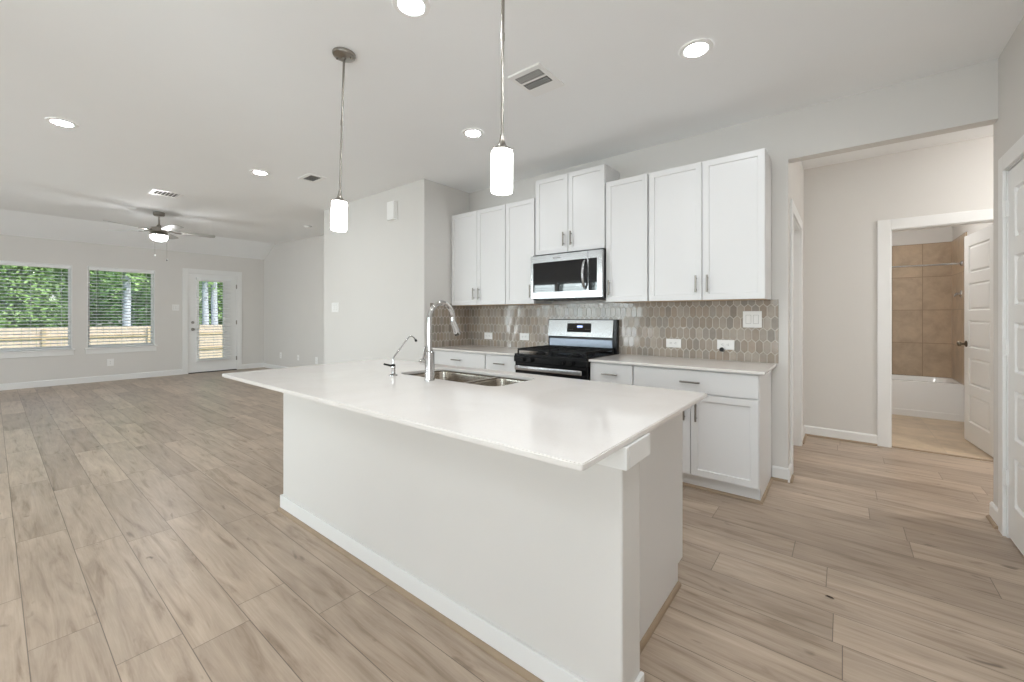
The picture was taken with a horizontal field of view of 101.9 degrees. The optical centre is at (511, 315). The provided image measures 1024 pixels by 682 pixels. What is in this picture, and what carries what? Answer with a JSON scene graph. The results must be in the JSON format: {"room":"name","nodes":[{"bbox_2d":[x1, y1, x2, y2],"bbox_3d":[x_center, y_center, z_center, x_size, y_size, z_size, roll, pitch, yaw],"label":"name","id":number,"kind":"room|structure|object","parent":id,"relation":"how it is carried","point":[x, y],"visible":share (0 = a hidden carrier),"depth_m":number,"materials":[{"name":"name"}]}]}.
{"room":"kitchen","nodes":[
{"label":"kitchen","id":0,"kind":"room"},
{"bbox_2d":[0,234,263,383],"bbox_3d":[-8.555,-0.110,7.583,0.166,2.800,7.594,0,0,39],"label":"wall","id":1,"kind":"structure","parent":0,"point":[167,355],"depth_m":8.67,"materials":[{"name":"paint"}]},
{"bbox_2d":[0,261,70,350],"bbox_3d":[-8.631,-0.161,7.453,0.060,1.558,0.984,0,0,39],"label":"window blind","id":2,"kind":"object","parent":1,"relation":"attached to","point":[1,262],"visible":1,"depth_m":7.48,"materials":[{"name":"white plastic"}]},
{"bbox_2d":[0,260,74,358],"bbox_3d":[-8.635,-0.107,7.456,0.190,1.694,1.086,0,0,39],"label":"window","id":3,"kind":"structure","parent":1,"relation":"attached to","point":[49,352],"depth_m":7.62,"materials":[{"name":"paint"}]},
{"bbox_2d":[107,359,113,365],"bbox_3d":[-7.951,0.925,8.227,0.009,0.140,0.100,0,0,39],"label":"wall outlet","id":4,"kind":"object","parent":1,"relation":"attached to","point":[110,362],"visible":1,"depth_m":8.23,"materials":[{"name":"white plastic"}]},
{"bbox_2d":[88,267,153,347],"bbox_3d":[-7.874,-0.161,8.395,0.070,1.558,0.975,0,0,39],"label":"window blind","id":5,"kind":"object","parent":1,"relation":"attached to","point":[89,268],"visible":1,"depth_m":8.37,"materials":[{"name":"white plastic"}]},
{"bbox_2d":[85,266,157,353],"bbox_3d":[-7.882,-0.107,8.401,0.190,1.694,1.077,0,0,39],"label":"window","id":6,"kind":"structure","parent":1,"relation":"attached to","point":[96,350],"depth_m":8.38,"materials":[{"name":"paint"}]},
{"bbox_2d":[0,363,262,390],"bbox_3d":[-8.538,1.232,7.487,0.014,0.115,7.464,0,0,39],"label":"baseboard","id":7,"kind":"structure","parent":1,"relation":"attached to","point":[44,383],"depth_m":8.05,"materials":[{"name":"paint"}]},
{"bbox_2d":[172,304,178,310],"bbox_3d":[-7.309,-0.177,9.032,0.010,0.130,0.120,0,0,39],"label":"light switch","id":8,"kind":"object","parent":1,"relation":"attached to","point":[174,307],"visible":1,"depth_m":9.03,"materials":[{"name":"white plastic"}]},
{"bbox_2d":[188,273,236,373],"bbox_3d":[-6.910,0.176,9.613,0.209,2.228,0.952,0,0,39],"label":"door","id":9,"kind":"structure","parent":1,"relation":"attached to","point":[194,366],"depth_m":9.55,"materials":[{"name":"paint"}]},
{"bbox_2d":[196,277,230,360],"bbox_3d":[-6.848,0.080,9.551,0.060,1.880,0.670,0,0,39],"label":"window blind","id":10,"kind":"object","parent":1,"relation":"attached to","point":[197,278],"visible":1,"depth_m":9.54,"materials":[{"name":"white plastic"}]},
{"bbox_2d":[264,235,323,366],"bbox_3d":[-4.125,-0.260,8.825,5.247,3.100,0.130,0,0,39],"label":"wall","id":11,"kind":"structure","parent":0,"point":[293,270],"depth_m":9.36,"materials":[{"name":"paint"}]},
{"bbox_2d":[263,363,287,368],"bbox_3d":[-4.170,1.238,8.768,5.247,0.105,0.014,0,0,39],"label":"baseboard","id":12,"kind":"structure","parent":11,"relation":"attached to","point":[271,366],"depth_m":10.08,"materials":[{"name":"paint"}]},
{"bbox_2d":[324,179,468,363],"bbox_3d":[-1.524,-0.162,6.018,2.321,2.903,1.276,0,0,39],"label":"wall","id":13,"kind":"structure","parent":0,"point":[384,276],"depth_m":5.24,"materials":[{"name":"paint"}]},
{"bbox_2d":[332,302,338,311],"bbox_3d":[-2.567,-0.120,6.028,0.190,0.140,0.010,0,0,39],"label":"light switch","id":14,"kind":"object","parent":13,"relation":"attached to","point":[335,306],"visible":1,"depth_m":6.02,"materials":[{"name":"white plastic"}]},
{"bbox_2d":[387,201,396,221],"bbox_3d":[-1.485,-1.295,5.136,0.155,0.240,0.055,0,0,39],"label":"door chime","id":15,"kind":"object","parent":13,"relation":"attached to","point":[392,205],"visible":1,"depth_m":5.10,"materials":[{"name":"white plastic"}]},
{"bbox_2d":[0,367,1023,681],"bbox_3d":[-1.773,1.349,4.514,14.600,0.122,11.550,0,0,39],"label":"floor","id":16,"kind":"structure","parent":0,"point":[144,537],"depth_m":2.11,"materials":[{"name":"brown wood"}]},
{"bbox_2d":[433,350,485,368],"bbox_3d":[-0.430,0.844,4.854,0.836,0.893,0.659,0,0,39],"label":"base cabinet","id":17,"kind":"object","parent":16,"relation":"on","point":[454,358],"visible":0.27,"depth_m":4.58,"materials":[{"name":"paint"}]},
{"bbox_2d":[432,345,530,355],"bbox_3d":[-0.261,0.386,4.727,1.258,0.020,0.649,0,0,39],"label":"countertop","id":18,"kind":"structure","parent":17,"relation":"on","point":[510,351],"depth_m":4.62,"materials":[{"name":"stone"}]},
{"bbox_2d":[277,371,682,681],"bbox_3d":[-0.305,0.844,2.385,2.445,0.893,0.984,0,0,39],"label":"kitchen island","id":19,"kind":"object","parent":16,"relation":"on","point":[556,573],"visible":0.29,"depth_m":1.68,"materials":[{"name":"paint"}]},
{"bbox_2d":[222,358,706,470],"bbox_3d":[-0.467,0.386,2.357,2.639,0.020,1.239,0,0,39],"label":"island countertop","id":20,"kind":"structure","parent":19,"relation":"on","point":[576,424],"depth_m":1.78,"materials":[{"name":"stone"}]},
{"bbox_2d":[384,335,416,375],"bbox_3d":[-0.711,0.253,2.681,0.083,0.247,0.222,0,0,39],"label":"filter faucet","id":21,"kind":"object","parent":20,"relation":"on","point":[392,366],"visible":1,"depth_m":2.61,"materials":[{"name":"silver metal"}]},
{"bbox_2d":[419,301,460,380],"bbox_3d":[-0.432,0.143,2.512,0.111,0.466,0.272,0,0,39],"label":"kitchen faucet","id":22,"kind":"object","parent":20,"relation":"on","point":[428,361],"visible":1,"depth_m":2.40,"materials":[{"name":"silver metal"}]},
{"bbox_2d":[408,370,527,385],"bbox_3d":[-0.296,0.506,2.608,0.915,0.220,0.460,0,0,39],"label":"double sink","id":23,"kind":"object","parent":20,"relation":"in","point":[478,379],"visible":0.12,"depth_m":2.82,"materials":[{"name":"metal"}]},
{"bbox_2d":[486,354,515,371],"bbox_3d":[0.065,0.844,4.459,0.414,0.893,0.659,0,0,39],"label":"base cabinet","id":24,"kind":"object","parent":16,"relation":"on","point":[493,361],"visible":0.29,"depth_m":4.23,"materials":[{"name":"paint"}]},
{"bbox_2d":[514,319,618,379],"bbox_3d":[0.525,0.664,4.055,0.794,1.252,0.696,0,0,39],"label":"gas range","id":25,"kind":"object","parent":16,"relation":"on","point":[572,342],"visible":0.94,"depth_m":4.04,"materials":[{"name":"black metal"}]},
{"bbox_2d":[515,351,616,360],"bbox_3d":[0.523,0.381,4.053,0.794,0.026,0.610,0,0,39],"label":"cooktop","id":26,"kind":"object","parent":25,"relation":"in","point":[534,355],"depth_m":3.86,"materials":[{"name":"black metal"}]},
{"bbox_2d":[590,362,633,384],"bbox_3d":[1.008,0.844,3.708,0.386,0.893,0.659,0,0,39],"label":"base cabinet","id":27,"kind":"object","parent":16,"relation":"on","point":[602,372],"visible":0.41,"depth_m":3.47,"materials":[{"name":"paint"}]},
{"bbox_2d":[634,365,770,499],"bbox_3d":[1.506,0.844,3.310,0.881,0.893,0.659,0,0,39],"label":"base cabinet","id":28,"kind":"object","parent":16,"relation":"on","point":[727,433],"visible":0.76,"depth_m":2.98,"materials":[{"name":"paint"}]},
{"bbox_2d":[589,354,776,374],"bbox_3d":[1.372,0.386,3.425,1.308,0.020,0.649,0,0,39],"label":"countertop","id":29,"kind":"structure","parent":28,"relation":"on","point":[758,368],"depth_m":3.27,"materials":[{"name":"stone"}]},
{"bbox_2d":[683,477,772,504],"bbox_3d":[1.384,1.281,3.455,1.285,0.018,0.561,0,0,39],"label":"trim","id":30,"kind":"structure","parent":28,"relation":"attached to","point":[762,500],"depth_m":3.00,"materials":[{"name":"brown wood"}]},
{"bbox_2d":[892,374,963,421],"bbox_3d":[5.072,1.064,5.801,1.598,0.452,0.703,0,0,39],"label":"bathtub","id":31,"kind":"object","parent":16,"relation":"on","point":[941,398],"visible":0.38,"depth_m":5.25,"materials":[{"name":"ceramic"}]},
{"bbox_2d":[0,0,1023,259],"bbox_3d":[-1.742,-1.617,4.553,14.600,0.585,11.650,0,0,39],"label":"ceiling","id":32,"kind":"structure","parent":0,"point":[189,98],"depth_m":2.89,"materials":[{"name":"paint"}]},
{"bbox_2d":[44,117,78,127],"bbox_3d":[-3.688,-1.579,3.406,0.192,0.008,0.192,0,0,39],"label":"recessed light","id":33,"kind":"object","parent":32,"relation":"in","point":[56,121],"visible":1,"depth_m":3.40,"materials":[{"name":"white plastic"}]},
{"bbox_2d":[103,211,214,260],"bbox_3d":[-5.645,-1.270,6.695,1.410,0.783,1.418,0,0,39],"label":"ceiling fan","id":34,"kind":"object","parent":32,"relation":"hanging from","point":[158,233],"visible":1,"depth_m":6.63,"materials":[{"name":"silver metal"}]},
{"bbox_2d":[148,189,183,198],"bbox_3d":[-4.560,-1.607,5.477,0.300,0.009,0.320,0,0,39],"label":"ceiling vent","id":35,"kind":"object","parent":32,"relation":"in","point":[153,191],"visible":1,"depth_m":5.47,"materials":[{"name":"white plastic"}]},
{"bbox_2d":[250,170,269,175],"bbox_3d":[-2.787,-1.579,4.595,0.192,0.008,0.192,0,0,39],"label":"recessed light","id":36,"kind":"object","parent":32,"relation":"in","point":[257,172],"visible":1,"depth_m":4.58,"materials":[{"name":"white plastic"}]},
{"bbox_2d":[298,173,325,182],"bbox_3d":[-2.294,-1.577,4.770,0.275,0.009,0.200,0,0,39],"label":"ceiling vent","id":37,"kind":"object","parent":32,"relation":"in","point":[309,177],"visible":1,"depth_m":4.77,"materials":[{"name":"white plastic"}]},
{"bbox_2d":[331,47,355,231],"bbox_3d":[-1.032,-1.048,2.513,0.134,1.070,0.134,2,0,39],"label":"pendant light","id":38,"kind":"object","parent":32,"relation":"hanging from","point":[339,206],"visible":1,"depth_m":2.49,"materials":[{"name":"white glass"}]},
{"bbox_2d":[392,0,430,18],"bbox_3d":[-0.512,-1.579,2.115,0.192,0.008,0.192,0,0,39],"label":"recessed light","id":39,"kind":"object","parent":32,"relation":"in","point":[419,8],"visible":1,"depth_m":2.13,"materials":[{"name":"white plastic"}]},
{"bbox_2d":[462,128,483,137],"bbox_3d":[-0.338,-1.579,3.601,0.192,0.008,0.192,0,0,39],"label":"recessed light","id":40,"kind":"object","parent":32,"relation":"in","point":[469,132],"visible":1,"depth_m":3.59,"materials":[{"name":"white plastic"}]},
{"bbox_2d":[491,0,512,194],"bbox_3d":[-0.039,-1.048,1.736,0.134,1.070,0.134,0,0,39],"label":"pendant light","id":41,"kind":"object","parent":32,"relation":"hanging from","point":[501,155],"visible":1,"depth_m":1.71,"materials":[{"name":"white glass"}]},
{"bbox_2d":[508,62,564,96],"bbox_3d":[0.165,-1.575,2.790,0.250,0.016,0.310,0,0,39],"label":"ceiling vent","id":42,"kind":"object","parent":32,"relation":"in","point":[535,79],"visible":1,"depth_m":2.77,"materials":[{"name":"white plastic"}]},
{"bbox_2d":[679,38,713,59],"bbox_3d":[1.093,-1.579,2.467,0.192,0.008,0.192,0,0,39],"label":"recessed light","id":43,"kind":"object","parent":32,"relation":"in","point":[697,48],"visible":1,"depth_m":2.46,"materials":[{"name":"white plastic"}]},
{"bbox_2d":[469,58,997,476],"bbox_3d":[1.232,-0.146,4.021,4.577,2.873,0.106,0,0,39],"label":"wall","id":44,"kind":"structure","parent":0,"point":[963,98],"depth_m":3.20,"materials":[{"name":"paint"}]},
{"bbox_2d":[452,204,511,305],"bbox_3d":[-0.324,-0.676,4.954,0.875,1.104,0.371,0,0,39],"label":"upper cabinet","id":45,"kind":"object","parent":44,"relation":"attached to","point":[479,236],"visible":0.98,"depth_m":4.82,"materials":[{"name":"paint"}]},
{"bbox_2d":[484,332,491,338],"bbox_3d":[-0.294,0.250,5.156,0.132,0.082,0.009,0,0,39],"label":"wall outlet","id":46,"kind":"object","parent":44,"relation":"attached to","point":[487,335],"visible":1,"depth_m":5.16,"materials":[{"name":"white plastic"}]},
{"bbox_2d":[520,333,528,339],"bbox_3d":[0.143,0.244,4.807,0.132,0.082,0.009,0,0,39],"label":"wall outlet","id":47,"kind":"object","parent":44,"relation":"attached to","point":[523,336],"visible":1,"depth_m":4.80,"materials":[{"name":"white plastic"}]},
{"bbox_2d":[506,198,551,304],"bbox_3d":[0.173,-0.676,4.557,0.386,1.104,0.371,0,0,39],"label":"upper cabinet","id":48,"kind":"object","parent":44,"relation":"attached to","point":[520,215],"visible":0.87,"depth_m":4.45,"materials":[{"name":"paint"}]},
{"bbox_2d":[536,164,619,254],"bbox_3d":[0.641,-1.013,4.184,0.779,0.778,0.371,0,0,39],"label":"upper cabinet","id":49,"kind":"object","parent":44,"relation":"attached to","point":[570,207],"visible":0.94,"depth_m":4.04,"materials":[{"name":"paint"}]},
{"bbox_2d":[531,248,605,300],"bbox_3d":[0.609,-0.385,4.146,0.800,0.465,0.462,0,0,39],"label":"microwave","id":50,"kind":"object","parent":49,"relation":"attached to","point":[574,275],"visible":0.97,"depth_m":3.99,"materials":[{"name":"silver metal"}]},
{"bbox_2d":[430,299,778,362],"bbox_3d":[0.567,0.113,4.064,3.385,0.526,0.656,0,0,39],"label":"backsplash","id":51,"kind":"structure","parent":44,"relation":"attached to","point":[644,328],"depth_m":3.90,"materials":[{"name":"tile"}]},
{"bbox_2d":[606,174,654,302],"bbox_3d":[1.106,-0.676,3.813,0.388,1.104,0.371,0,0,39],"label":"upper cabinet","id":52,"kind":"object","parent":44,"relation":"attached to","point":[627,199],"visible":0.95,"depth_m":3.69,"materials":[{"name":"paint"}]},
{"bbox_2d":[666,339,680,347],"bbox_3d":[1.460,0.249,3.757,0.132,0.078,0.009,0,0,39],"label":"wall outlet","id":53,"kind":"object","parent":44,"relation":"attached to","point":[676,343],"visible":1,"depth_m":3.75,"materials":[{"name":"white plastic"}]},
{"bbox_2d":[649,148,770,301],"bbox_3d":[1.603,-0.676,3.417,0.863,1.104,0.371,0,0,39],"label":"upper cabinet","id":54,"kind":"object","parent":44,"relation":"attached to","point":[710,220],"visible":1,"depth_m":3.26,"materials":[{"name":"paint"}]},
{"bbox_2d":[717,340,733,349],"bbox_3d":[1.795,0.244,3.490,0.132,0.082,0.009,0,0,39],"label":"wall outlet","id":55,"kind":"object","parent":44,"relation":"attached to","point":[726,344],"visible":1,"depth_m":3.48,"materials":[{"name":"white plastic"}]},
{"bbox_2d":[743,311,761,327],"bbox_3d":[1.947,0.030,3.368,0.135,0.134,0.010,0,0,39],"label":"light switch","id":56,"kind":"object","parent":44,"relation":"attached to","point":[751,319],"visible":1,"depth_m":3.37,"materials":[{"name":"white plastic"}]},
{"bbox_2d":[789,161,803,463],"bbox_3d":[2.643,-0.146,3.941,0.110,2.873,1.527,0,0,39],"label":"wall","id":57,"kind":"structure","parent":0,"point":[796,171],"depth_m":3.89,"materials":[{"name":"paint"}]},
{"bbox_2d":[772,463,793,482],"bbox_3d":[2.151,1.238,3.295,0.133,0.105,0.176,0,0,39],"label":"baseboard","id":58,"kind":"structure","parent":57,"relation":"attached to","point":[782,474],"depth_m":3.24,"materials":[{"name":"paint"}]},
{"bbox_2d":[790,199,802,473],"bbox_3d":[2.538,0.174,3.796,0.126,2.232,1.064,0,0,39],"label":"trim","id":59,"kind":"structure","parent":57,"relation":"attached to","point":[796,224],"depth_m":4.11,"materials":[{"name":"paint"}]},
{"bbox_2d":[804,136,992,434],"bbox_3d":[4.415,-0.146,3.574,3.550,2.873,0.110,0,0,39],"label":"wall","id":60,"kind":"structure","parent":0,"point":[844,202],"depth_m":4.23,"materials":[{"name":"paint"}]},
{"bbox_2d":[803,425,877,445],"bbox_3d":[4.340,1.238,3.307,3.335,0.105,0.402,0,0,39],"label":"baseboard","id":61,"kind":"structure","parent":60,"relation":"attached to","point":[827,433],"depth_m":4.29,"materials":[{"name":"paint"}]},
{"bbox_2d":[877,209,992,447],"bbox_3d":[4.027,0.175,3.873,0.940,2.230,0.126,0,0,39],"label":"trim","id":62,"kind":"structure","parent":60,"relation":"attached to","point":[885,228],"depth_m":4.07,"materials":[{"name":"paint"}]},
{"bbox_2d":[892,446,992,461],"bbox_3d":[4.019,1.286,3.862,0.728,0.007,0.040,0,0,39],"label":"threshold","id":63,"kind":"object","parent":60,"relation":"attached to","point":[892,446],"depth_m":3.86,"materials":[{"name":"brown wood"}]},
{"bbox_2d":[957,225,992,456],"bbox_3d":[4.503,0.228,4.029,0.172,2.100,0.735,0,0,39],"label":"door","id":64,"kind":"structure","parent":60,"relation":"in","point":[978,246],"depth_m":4.01,"materials":[{"name":"paint"}]},
{"bbox_2d":[892,226,952,377],"bbox_3d":[5.323,-0.146,6.116,1.600,2.873,0.100,0,0,39],"label":"wall","id":65,"kind":"structure","parent":0,"point":[943,234],"depth_m":5.75,"materials":[{"name":"paint"}]},
{"bbox_2d":[892,242,951,377],"bbox_3d":[5.283,-0.079,6.076,1.588,1.832,0.012,0,0,39],"label":"tiled wall","id":66,"kind":"structure","parent":65,"relation":"attached to","point":[921,296],"depth_m":5.75,"materials":[{"name":"beige tile"}]},
{"bbox_2d":[953,223,992,239],"bbox_3d":[5.224,-0.146,4.629,0.100,2.873,2.548,0,0,39],"label":"wall","id":67,"kind":"structure","parent":0,"point":[957,230],"depth_m":4.92,"materials":[{"name":"paint"}]},
{"bbox_2d":[952,232,966,384],"bbox_3d":[5.654,-0.079,5.257,0.012,1.832,0.830,0,0,39],"label":"tiled wall","id":68,"kind":"structure","parent":67,"relation":"attached to","point":[958,243],"depth_m":5.25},
{"bbox_2d":[954,290,961,296],"bbox_3d":[5.528,-0.270,5.159,0.062,0.090,0.090,0,0,39],"label":"shower head","id":69,"kind":"object","parent":68,"relation":"attached to","point":[959,293],"visible":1,"depth_m":5.14,"materials":[{"name":"silver metal"}]},
{"bbox_2d":[993,16,1023,507],"bbox_3d":[0.872,-0.146,-0.206,0.130,2.873,7.165,0,0,39],"label":"wall","id":70,"kind":"structure","parent":0,"point":[1008,128],"depth_m":2.50,"materials":[{"name":"paint"}]},
{"bbox_2d":[998,135,1023,537],"bbox_3d":[2.689,0.176,2.086,0.146,2.227,0.949,0,0,39],"label":"trim","id":71,"kind":"structure","parent":70,"relation":"attached to","point":[1014,155],"depth_m":2.43,"materials":[{"name":"paint"}]},
{"bbox_2d":[1004,159,1023,555],"bbox_3d":[2.640,0.221,2.136,0.104,2.110,0.772,0,0,39],"label":"door","id":72,"kind":"structure","parent":70,"relation":"in","point":[1014,207],"depth_m":2.33,"materials":[{"name":"paint"}]},
{"bbox_3d":[3.954,-0.147,1.851,2.125,2.873,0.106,0,0,39],"label":"wall","id":73,"kind":"structure","parent":0,"visible":0},
{"bbox_2d":[986,501,997,528],"bbox_3d":[3.879,1.238,1.886,2.285,0.105,0.205,0,0,39],"label":"baseboard","id":74,"kind":"structure","parent":73,"relation":"attached to","point":[992,517],"depth_m":2.58,"materials":[{"name":"paint"}]},
{"label":"outside","id":75,"kind":"structure","parent":0,"visible":0},
{"bbox_3d":[-18.577,2.290,18.006,28.500,0.200,55.000,0,0,39],"label":"ground","id":76,"kind":"structure","parent":75,"visible":0},
{"bbox_2d":[0,265,67,347],"bbox_3d":[-17.849,-0.975,14.765,3.054,7.016,2.854,0,0,-17],"label":"tree","id":77,"kind":"object","parent":76,"relation":"on","point":[18,269],"visible":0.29,"depth_m":14.71,"materials":[{"name":"green plant"}]},
{"bbox_2d":[0,267,67,345],"bbox_3d":[-19.598,-0.975,17.204,3.054,7.016,2.854,0,0,-9],"label":"tree","id":78,"kind":"object","parent":76,"relation":"on","point":[53,269],"visible":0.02,"depth_m":17.36,"materials":[{"name":"green plant"}]},
{"bbox_2d":[52,269,119,328],"bbox_3d":[-21.384,-1.378,20.715,2.964,7.663,3.120,0,0,-5],"label":"tree","id":79,"kind":"object","parent":76,"relation":"on","point":[93,300],"visible":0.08,"depth_m":20.56,"materials":[{"name":"green plant"}]},
{"bbox_2d":[0,268,210,343],"bbox_3d":[-22.076,-0.500,25.263,3.335,5.737,28.292,0,0,39],"label":"woods","id":80,"kind":"object","parent":76,"relation":"on","point":[200,294],"visible":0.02,"depth_m":23.46,"materials":[{"name":"green plant"}]},
{"bbox_2d":[0,325,222,358],"bbox_3d":[-12.625,1.269,14.590,0.113,1.842,25.078,0,0,39],"label":"fence","id":81,"kind":"object","parent":76,"relation":"on","point":[134,328],"visible":0.03,"depth_m":13.66,"materials":[{"name":"brown wood"}]},
{"bbox_2d":[90,271,149,325],"bbox_3d":[-14.518,-2.155,15.371,2.680,8.697,2.870,0,0,31],"label":"tree","id":82,"kind":"object","parent":76,"relation":"on","point":[127,280],"visible":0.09,"depth_m":15.40,"materials":[{"name":"green plant"}]},
{"bbox_2d":[91,271,150,343],"bbox_3d":[-16.663,-1.378,18.587,2.964,7.663,3.120,0,0,-36],"label":"tree","id":83,"kind":"object","parent":76,"relation":"on","point":[135,294],"visible":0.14,"depth_m":18.03,"materials":[{"name":"green plant"}]},
{"bbox_2d":[199,281,222,324],"bbox_3d":[-12.671,-2.351,17.557,2.746,9.090,2.830,0,0,16],"label":"tree","id":84,"kind":"object","parent":76,"relation":"on","point":[204,289],"visible":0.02,"depth_m":17.42,"materials":[{"name":"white plant"}]},
{"bbox_2d":[199,282,222,324],"bbox_3d":[-14.672,-0.975,20.941,3.054,7.016,2.854,0,0,22],"label":"tree","id":85,"kind":"object","parent":76,"relation":"on","point":[219,300],"visible":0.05,"depth_m":20.34,"materials":[{"name":"green plant"}]},
{"bbox_3d":[3.895,-0.147,5.688,0.100,2.873,2.548,0,0,39],"label":"wall","id":86,"kind":"structure","parent":0,"visible":0},
{"bbox_2d":[892,261,962,267],"bbox_3d":[4.882,-0.638,5.572,1.588,0.063,0.064,0,0,39],"label":"curtain rod","id":87,"kind":"object","parent":86,"relation":"attached to","point":[961,262],"visible":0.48,"depth_m":5.25,"materials":[{"name":"silver metal"}]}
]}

